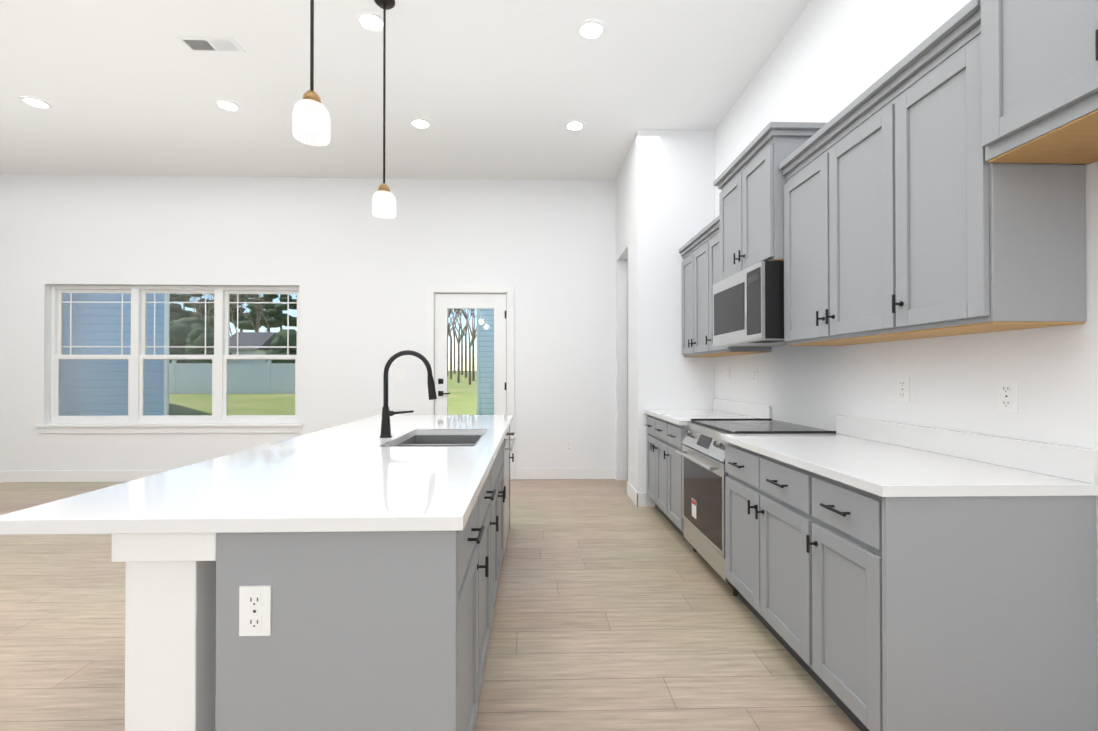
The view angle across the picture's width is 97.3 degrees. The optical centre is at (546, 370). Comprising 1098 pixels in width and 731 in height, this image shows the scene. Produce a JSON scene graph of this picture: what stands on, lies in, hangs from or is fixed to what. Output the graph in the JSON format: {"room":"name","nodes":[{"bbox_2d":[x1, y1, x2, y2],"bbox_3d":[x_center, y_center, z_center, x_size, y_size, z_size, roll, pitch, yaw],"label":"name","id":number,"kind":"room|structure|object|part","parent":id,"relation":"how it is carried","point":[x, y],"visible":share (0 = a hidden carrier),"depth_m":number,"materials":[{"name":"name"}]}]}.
{"room":"kitchen","nodes":[
{"label":"kitchen","id":0,"kind":"room"},
{"bbox_2d":[0,174,627,478],"bbox_3d":[-2.496,-0.487,5.736,10.850,3.550,0.150,0,0,-2],"label":"wall","id":1,"kind":"structure","parent":0,"point":[365,276],"depth_m":5.67,"materials":[{"name":"paint"}]},
{"bbox_2d":[0,470,168,482],"bbox_3d":[-4.583,1.219,5.583,6.309,0.134,0.016,0,0,-2],"label":"baseboard","id":2,"kind":"structure","parent":1,"relation":"attached to","point":[59,475],"depth_m":5.56,"materials":[{"name":"white wood"}]},
{"bbox_2d":[36,285,302,433],"bbox_3d":[-4.340,-0.135,5.664,3.000,1.722,0.180,0,0,-2],"label":"window","id":3,"kind":"structure","parent":1,"relation":"in","point":[68,303],"depth_m":5.69,"materials":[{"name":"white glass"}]},
{"bbox_2d":[426,285,513,479],"bbox_3d":[-0.896,0.141,5.756,1.036,2.292,0.187,0,0,-2],"label":"door leaf","id":4,"kind":"structure","parent":1,"relation":"in","point":[442,299],"depth_m":5.71,"materials":[{"name":"white metal"}]},
{"bbox_2d":[447,308,493,414],"bbox_3d":[-0.896,0.105,5.742,0.562,1.686,0.006,0,0,-2],"label":"door glass","id":5,"kind":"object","parent":4,"relation":"attached to","point":[471,360],"depth_m":5.74,"materials":[{"name":"clear glass"}]},
{"bbox_2d":[516,468,616,479],"bbox_3d":[0.235,1.220,5.711,1.189,0.134,0.025,0,0,-2],"label":"baseboard","id":6,"kind":"structure","parent":1,"relation":"attached to","point":[521,473],"depth_m":5.71,"materials":[{"name":"white wood"}]},
{"bbox_2d":[566,441,571,450],"label":"outlet plates","id":7,"kind":"object","parent":1,"relation":"attached to","point":[568,443],"depth_m":5.72,"materials":[{"name":"white plastic"}]},
{"bbox_2d":[566,441,571,450],"bbox_3d":[0.270,0.898,5.723,0.072,0.116,0.008,0,0,-2],"label":"outlet","id":8,"kind":"object","parent":7,"relation":"attached to","point":[568,443],"depth_m":5.72,"materials":[{"name":"white plastic"}]},
{"bbox_2d":[0,0,811,180],"bbox_3d":[-2.372,-2.334,1.186,10.850,0.080,9.280,0,0,-2],"label":"ceiling","id":9,"kind":"structure","parent":0,"point":[499,89],"depth_m":3.82,"materials":[{"name":"paint"}]},
{"bbox_2d":[19,96,51,108],"bbox_3d":[-4.327,-2.268,4.097,0.181,0.009,0.181,0,-1,43],"label":"recessed light","id":10,"kind":"object","parent":9,"relation":"in","point":[35,102],"depth_m":4.09,"materials":[{"name":"white plastic"}]},
{"bbox_2d":[177,37,245,52],"bbox_3d":[-2.337,-2.274,3.377,0.375,0.008,0.150,0,0,-2],"label":"ceiling vent","id":11,"kind":"object","parent":9,"relation":"in","point":[211,45],"visible":1,"depth_m":3.37,"materials":[{"name":"white metal"}]},
{"bbox_2d":[214,99,240,111],"bbox_3d":[-2.727,-2.268,4.141,0.181,0.009,0.181,0,-1,43],"label":"recessed light","id":12,"kind":"object","parent":9,"relation":"in","point":[227,105],"depth_m":4.14,"materials":[{"name":"white plastic"}]},
{"bbox_2d":[292,0,330,145],"bbox_3d":[-0.969,-1.622,1.999,0.141,1.329,0.141,0,-1,43],"label":"pendant light","id":13,"kind":"object","parent":9,"relation":"hanging from","point":[311,123],"depth_m":1.97,"materials":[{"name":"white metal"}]},
{"bbox_3d":[-0.969,-1.029,1.995,0.142,0.142,0.142,0,0,-2],"label":"lamp shade","id":14,"kind":"part","parent":13,"relation":"part of","materials":[{"name":"white glass"}]},
{"bbox_2d":[356,11,386,32],"bbox_3d":[-1.143,-2.275,3.157,0.181,0.009,0.181,0,-1,43],"label":"recessed light","id":15,"kind":"object","parent":9,"relation":"in","point":[370,21],"depth_m":3.15,"materials":[{"name":"white plastic"}]},
{"bbox_2d":[372,0,395,218],"bbox_3d":[-0.995,-1.616,2.969,0.141,1.329,0.141,0,-1,43],"label":"pendant light","id":16,"kind":"object","parent":9,"relation":"hanging from","point":[383,201],"depth_m":2.96,"materials":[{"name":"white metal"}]},
{"bbox_3d":[-0.995,-1.022,2.965,0.142,0.142,0.142,0,0,-2],"label":"lamp shade","id":17,"kind":"part","parent":16,"relation":"part of","materials":[{"name":"white glass"}]},
{"bbox_2d":[410,118,430,128],"bbox_3d":[-1.155,-2.266,4.438,0.181,0.009,0.181,0,-1,43],"label":"recessed light","id":18,"kind":"object","parent":9,"relation":"in","point":[420,123],"depth_m":4.44,"materials":[{"name":"white plastic"}]},
{"bbox_2d":[564,120,584,130],"bbox_3d":[0.265,-2.265,4.477,0.181,0.009,0.181,0,-1,43],"label":"recessed light","id":19,"kind":"object","parent":9,"relation":"in","point":[573,125],"depth_m":4.47,"materials":[{"name":"white plastic"}]},
{"bbox_2d":[577,19,605,39],"bbox_3d":[0.302,-2.274,3.231,0.181,0.009,0.181,0,-1,43],"label":"recessed light","id":20,"kind":"object","parent":9,"relation":"in","point":[589,29],"depth_m":3.22,"materials":[{"name":"white plastic"}]},
{"bbox_2d":[0,479,860,730],"bbox_3d":[-2.372,1.286,1.161,10.850,0.060,9.280,0,0,-2],"label":"floor","id":21,"kind":"structure","parent":0,"point":[616,608],"depth_m":2.32,"materials":[{"name":"brown wood"}]},
{"bbox_2d":[111,419,514,730],"bbox_3d":[-0.632,0.826,2.512,0.867,0.878,2.758,0,0,-2],"label":"kitchen island","id":22,"kind":"object","parent":21,"relation":"on","point":[344,577],"depth_m":1.15,"materials":[{"name":"grey wood"}]},
{"bbox_2d":[239,585,271,635],"bbox_3d":[-0.685,0.566,1.137,0.072,0.116,0.008,0,0,-2],"label":"outlet","id":23,"kind":"object","parent":22,"relation":"attached to","point":[255,601],"depth_m":1.14,"materials":[{"name":"white plastic"}]},
{"bbox_2d":[0,415,511,534],"bbox_3d":[-0.778,0.368,2.519,1.090,0.035,2.804,0,0,-2],"label":"island countertop","id":24,"kind":"structure","parent":22,"relation":"on","point":[344,479],"depth_m":1.38,"materials":[{"name":"white stone"}]},
{"bbox_2d":[380,350,436,437],"bbox_3d":[-0.726,0.122,2.544,0.297,0.457,0.062,0,0,-2],"label":"faucet","id":25,"kind":"object","parent":24,"relation":"on","point":[385,425],"visible":1,"depth_m":2.53,"materials":[{"name":"black metal"}]},
{"bbox_2d":[378,429,487,446],"bbox_3d":[-0.556,0.473,2.551,0.449,0.246,0.694,0,0,-2],"label":"sink","id":26,"kind":"object","parent":24,"relation":"in","point":[412,437],"depth_m":2.88,"materials":[{"name":"metal"}]},
{"bbox_2d":[645,414,663,515],"bbox_3d":[1.274,0.837,4.153,0.653,0.878,0.774,0,0,-2],"label":"base cabinet","id":27,"kind":"object","parent":21,"relation":"on","point":[655,426],"depth_m":4.19,"materials":[{"name":"grey wood"}]},
{"bbox_2d":[664,422,692,546],"bbox_3d":[1.287,0.834,3.680,0.653,0.878,0.451,0,0,-2],"label":"base cabinet","id":28,"kind":"object","parent":21,"relation":"on","point":[674,436],"depth_m":3.68,"materials":[{"name":"grey wood"}]},
{"bbox_2d":[644,410,756,425],"bbox_3d":[1.269,0.378,4.000,0.673,0.035,1.086,0,0,-2],"label":"countertop","id":29,"kind":"structure","parent":28,"relation":"on","point":[674,416],"depth_m":3.89,"materials":[{"name":"white stone"}]},
{"bbox_2d":[676,418,835,595],"bbox_3d":[1.272,0.805,3.072,0.710,0.928,0.756,0,0,-2],"label":"range","id":30,"kind":"object","parent":21,"relation":"on","point":[702,453],"visible":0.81,"depth_m":2.99,"materials":[{"name":"silver metal"}]},
{"bbox_2d":[725,445,795,658],"bbox_3d":[1.326,0.824,2.241,0.653,0.878,0.902,0,0,-2],"label":"base cabinet","id":31,"kind":"object","parent":21,"relation":"on","point":[760,492],"depth_m":2.23,"materials":[{"name":"grey wood"}]},
{"bbox_2d":[796,470,1097,730],"bbox_3d":[1.341,0.820,1.694,0.653,0.878,0.469,0,0,-2],"label":"base cabinet","id":32,"kind":"object","parent":21,"relation":"on","point":[885,576],"depth_m":1.46,"materials":[{"name":"grey wood"}]},
{"bbox_2d":[721,434,1097,497],"bbox_3d":[1.321,0.365,2.072,0.673,0.035,1.245,0,0,-2],"label":"countertop","id":33,"kind":"structure","parent":32,"relation":"on","point":[882,469],"depth_m":1.68,"materials":[{"name":"white stone"}]},
{"bbox_2d":[616,130,714,506],"bbox_3d":[1.210,-0.491,5.157,0.729,3.549,1.209,0,0,-2],"label":"wall","id":34,"kind":"structure","parent":0,"point":[664,196],"depth_m":4.56,"materials":[{"name":"paint"}]},
{"bbox_2d":[627,481,640,506],"bbox_3d":[0.855,1.213,4.764,0.025,0.134,0.494,0,0,-2],"label":"baseboard","id":35,"kind":"structure","parent":34,"relation":"attached to","point":[637,498],"depth_m":4.66,"materials":[{"name":"white wood"}]},
{"bbox_2d":[714,0,1097,692],"bbox_3d":[1.759,-0.518,1.211,0.150,3.550,9.130,0,0,-2],"label":"wall","id":36,"kind":"structure","parent":0,"point":[828,60],"depth_m":2.35,"materials":[{"name":"paint"}]},
{"bbox_2d":[679,236,718,356],"bbox_3d":[1.442,-0.607,4.170,0.318,0.948,0.770,0,0,-2],"label":"upper cabinet","id":37,"kind":"object","parent":36,"relation":"attached to","point":[692,265],"depth_m":4.23,"materials":[{"name":"grey wood"}]},
{"bbox_2d":[726,366,729,378],"bbox_3d":[1.596,0.018,4.239,0.008,0.116,0.072,0,0,-2],"label":"outlet","id":38,"kind":"object","parent":36,"relation":"attached to","point":[727,367],"depth_m":4.24,"materials":[{"name":"white plastic"}]},
{"bbox_2d":[703,228,771,355],"bbox_3d":[1.455,-0.610,3.692,0.318,0.948,0.447,0,0,-2],"label":"upper cabinet","id":39,"kind":"object","parent":36,"relation":"attached to","point":[708,237],"depth_m":3.82,"materials":[{"name":"grey wood"}]},
{"bbox_2d":[753,368,757,382],"label":"outlet plates","id":40,"kind":"object","parent":36,"relation":"attached to","point":[755,370],"depth_m":3.71,"materials":[{"name":"white plastic"}]},
{"bbox_2d":[753,368,757,382],"bbox_3d":[1.610,0.039,3.729,0.008,0.116,0.072,0,0,-2],"label":"outlet","id":41,"kind":"object","parent":40,"relation":"attached to","point":[755,370],"depth_m":3.71,"materials":[{"name":"white plastic"}]},
{"bbox_2d":[715,132,826,283],"bbox_3d":[1.439,-0.965,3.089,0.383,0.686,0.758,0,0,-2],"label":"upper cabinet","id":42,"kind":"object","parent":36,"relation":"attached to","point":[749,222],"depth_m":2.90,"materials":[{"name":"grey wood"}]},
{"bbox_2d":[713,261,786,346],"bbox_3d":[1.411,-0.391,3.084,0.434,0.443,0.739,0,0,-2],"label":"microwave","id":43,"kind":"object","parent":42,"relation":"attached to","point":[748,306],"visible":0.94,"depth_m":2.87,"materials":[{"name":"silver metal"}]},
{"bbox_2d":[779,96,942,345],"bbox_3d":[1.494,-0.620,2.258,0.318,0.948,0.896,0,0,-2],"label":"upper cabinet","id":44,"kind":"object","parent":36,"relation":"attached to","point":[829,192],"depth_m":2.25,"materials":[{"name":"grey wood"}]},
{"bbox_2d":[897,377,909,401],"label":"outlet plates","id":45,"kind":"object","parent":36,"relation":"attached to","point":[903,383],"depth_m":2.23,"materials":[{"name":"white plastic"}]},
{"bbox_2d":[897,377,909,401],"bbox_3d":[1.651,0.088,2.236,0.008,0.116,0.072,0,0,-2],"label":"outlet","id":46,"kind":"object","parent":45,"relation":"attached to","point":[903,383],"depth_m":2.23,"materials":[{"name":"white plastic"}]},
{"bbox_2d":[712,398,1097,481],"bbox_3d":[1.622,0.303,3.006,0.020,0.101,3.094,0,0,-2],"label":"backsplash","id":47,"kind":"structure","parent":36,"relation":"attached to","point":[1081,464],"depth_m":1.86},
{"bbox_2d":[875,8,1085,335],"bbox_3d":[1.509,-0.624,1.718,0.318,0.948,0.444,0,0,-2],"label":"upper cabinet","id":48,"kind":"object","parent":36,"relation":"attached to","point":[891,204],"depth_m":1.59,"materials":[{"name":"grey wood"}]},
{"bbox_2d":[997,380,1017,412],"label":"outlet plates","id":49,"kind":"object","parent":36,"relation":"attached to","point":[1007,395],"depth_m":1.74,"materials":[{"name":"white plastic"}]},
{"bbox_2d":[997,380,1017,412],"bbox_3d":[1.664,0.093,1.745,0.008,0.116,0.072,0,0,-2],"label":"outlet","id":50,"kind":"object","parent":49,"relation":"attached to","point":[1007,390],"depth_m":1.74,"materials":[{"name":"white plastic"}]},
{"bbox_2d":[980,0,1097,163],"bbox_3d":[1.492,-1.017,1.108,0.385,0.758,0.762,0,0,-2],"label":"upper cabinet","id":51,"kind":"object","parent":36,"relation":"attached to","point":[1039,81],"visible":1,"depth_m":1.34,"materials":[{"name":"grey wood"}]},
{"label":"outside","id":52,"kind":"structure","parent":0,"visible":0},
{"bbox_2d":[169,371,476,423],"bbox_3d":[-11.218,0.947,47.625,120.000,2.359,84.050,0,0,-2],"label":"ground","id":53,"kind":"structure","parent":52,"point":[454,384],"depth_m":19.48,"materials":[{"name":"green plant"}]},
{"bbox_2d":[78,293,169,415],"bbox_3d":[-15.078,-1.230,14.047,15.250,6.051,9.800,0,0,-2],"label":"house","id":54,"kind":"structure","parent":53,"relation":"on","point":[150,323],"depth_m":9.71,"materials":[{"name":"blue"}]},
{"bbox_2d":[169,360,294,393],"bbox_3d":[-24.826,0.364,24.299,35.680,1.770,0.160,0,0,-2],"label":"fence","id":55,"kind":"object","parent":53,"relation":"on","point":[256,374],"depth_m":24.52,"materials":[{"name":"plastic"}]},
{"bbox_2d":[228,332,275,362],"bbox_3d":[-27.505,-1.269,45.721,3.633,4.700,5.800,0,0,-2],"label":"house","id":56,"kind":"structure","parent":53,"relation":"on","point":[254,342],"depth_m":44.14,"materials":[{"name":"plastic"}]},
{"bbox_2d":[169,294,476,384],"bbox_3d":[-30.331,-6.227,59.649,54.420,15.249,54.830,0,0,-2],"label":"trees","id":57,"kind":"object","parent":53,"relation":"on","point":[275,314],"depth_m":52.08,"materials":[{"name":"green plant"}]},
{"bbox_2d":[477,309,493,414],"bbox_3d":[3.181,-2.455,19.305,11.560,8.328,9.300,0,0,-2],"label":"house","id":58,"kind":"structure","parent":53,"relation":"on","point":[483,353],"depth_m":14.90,"materials":[{"name":"blue"}]}
]}

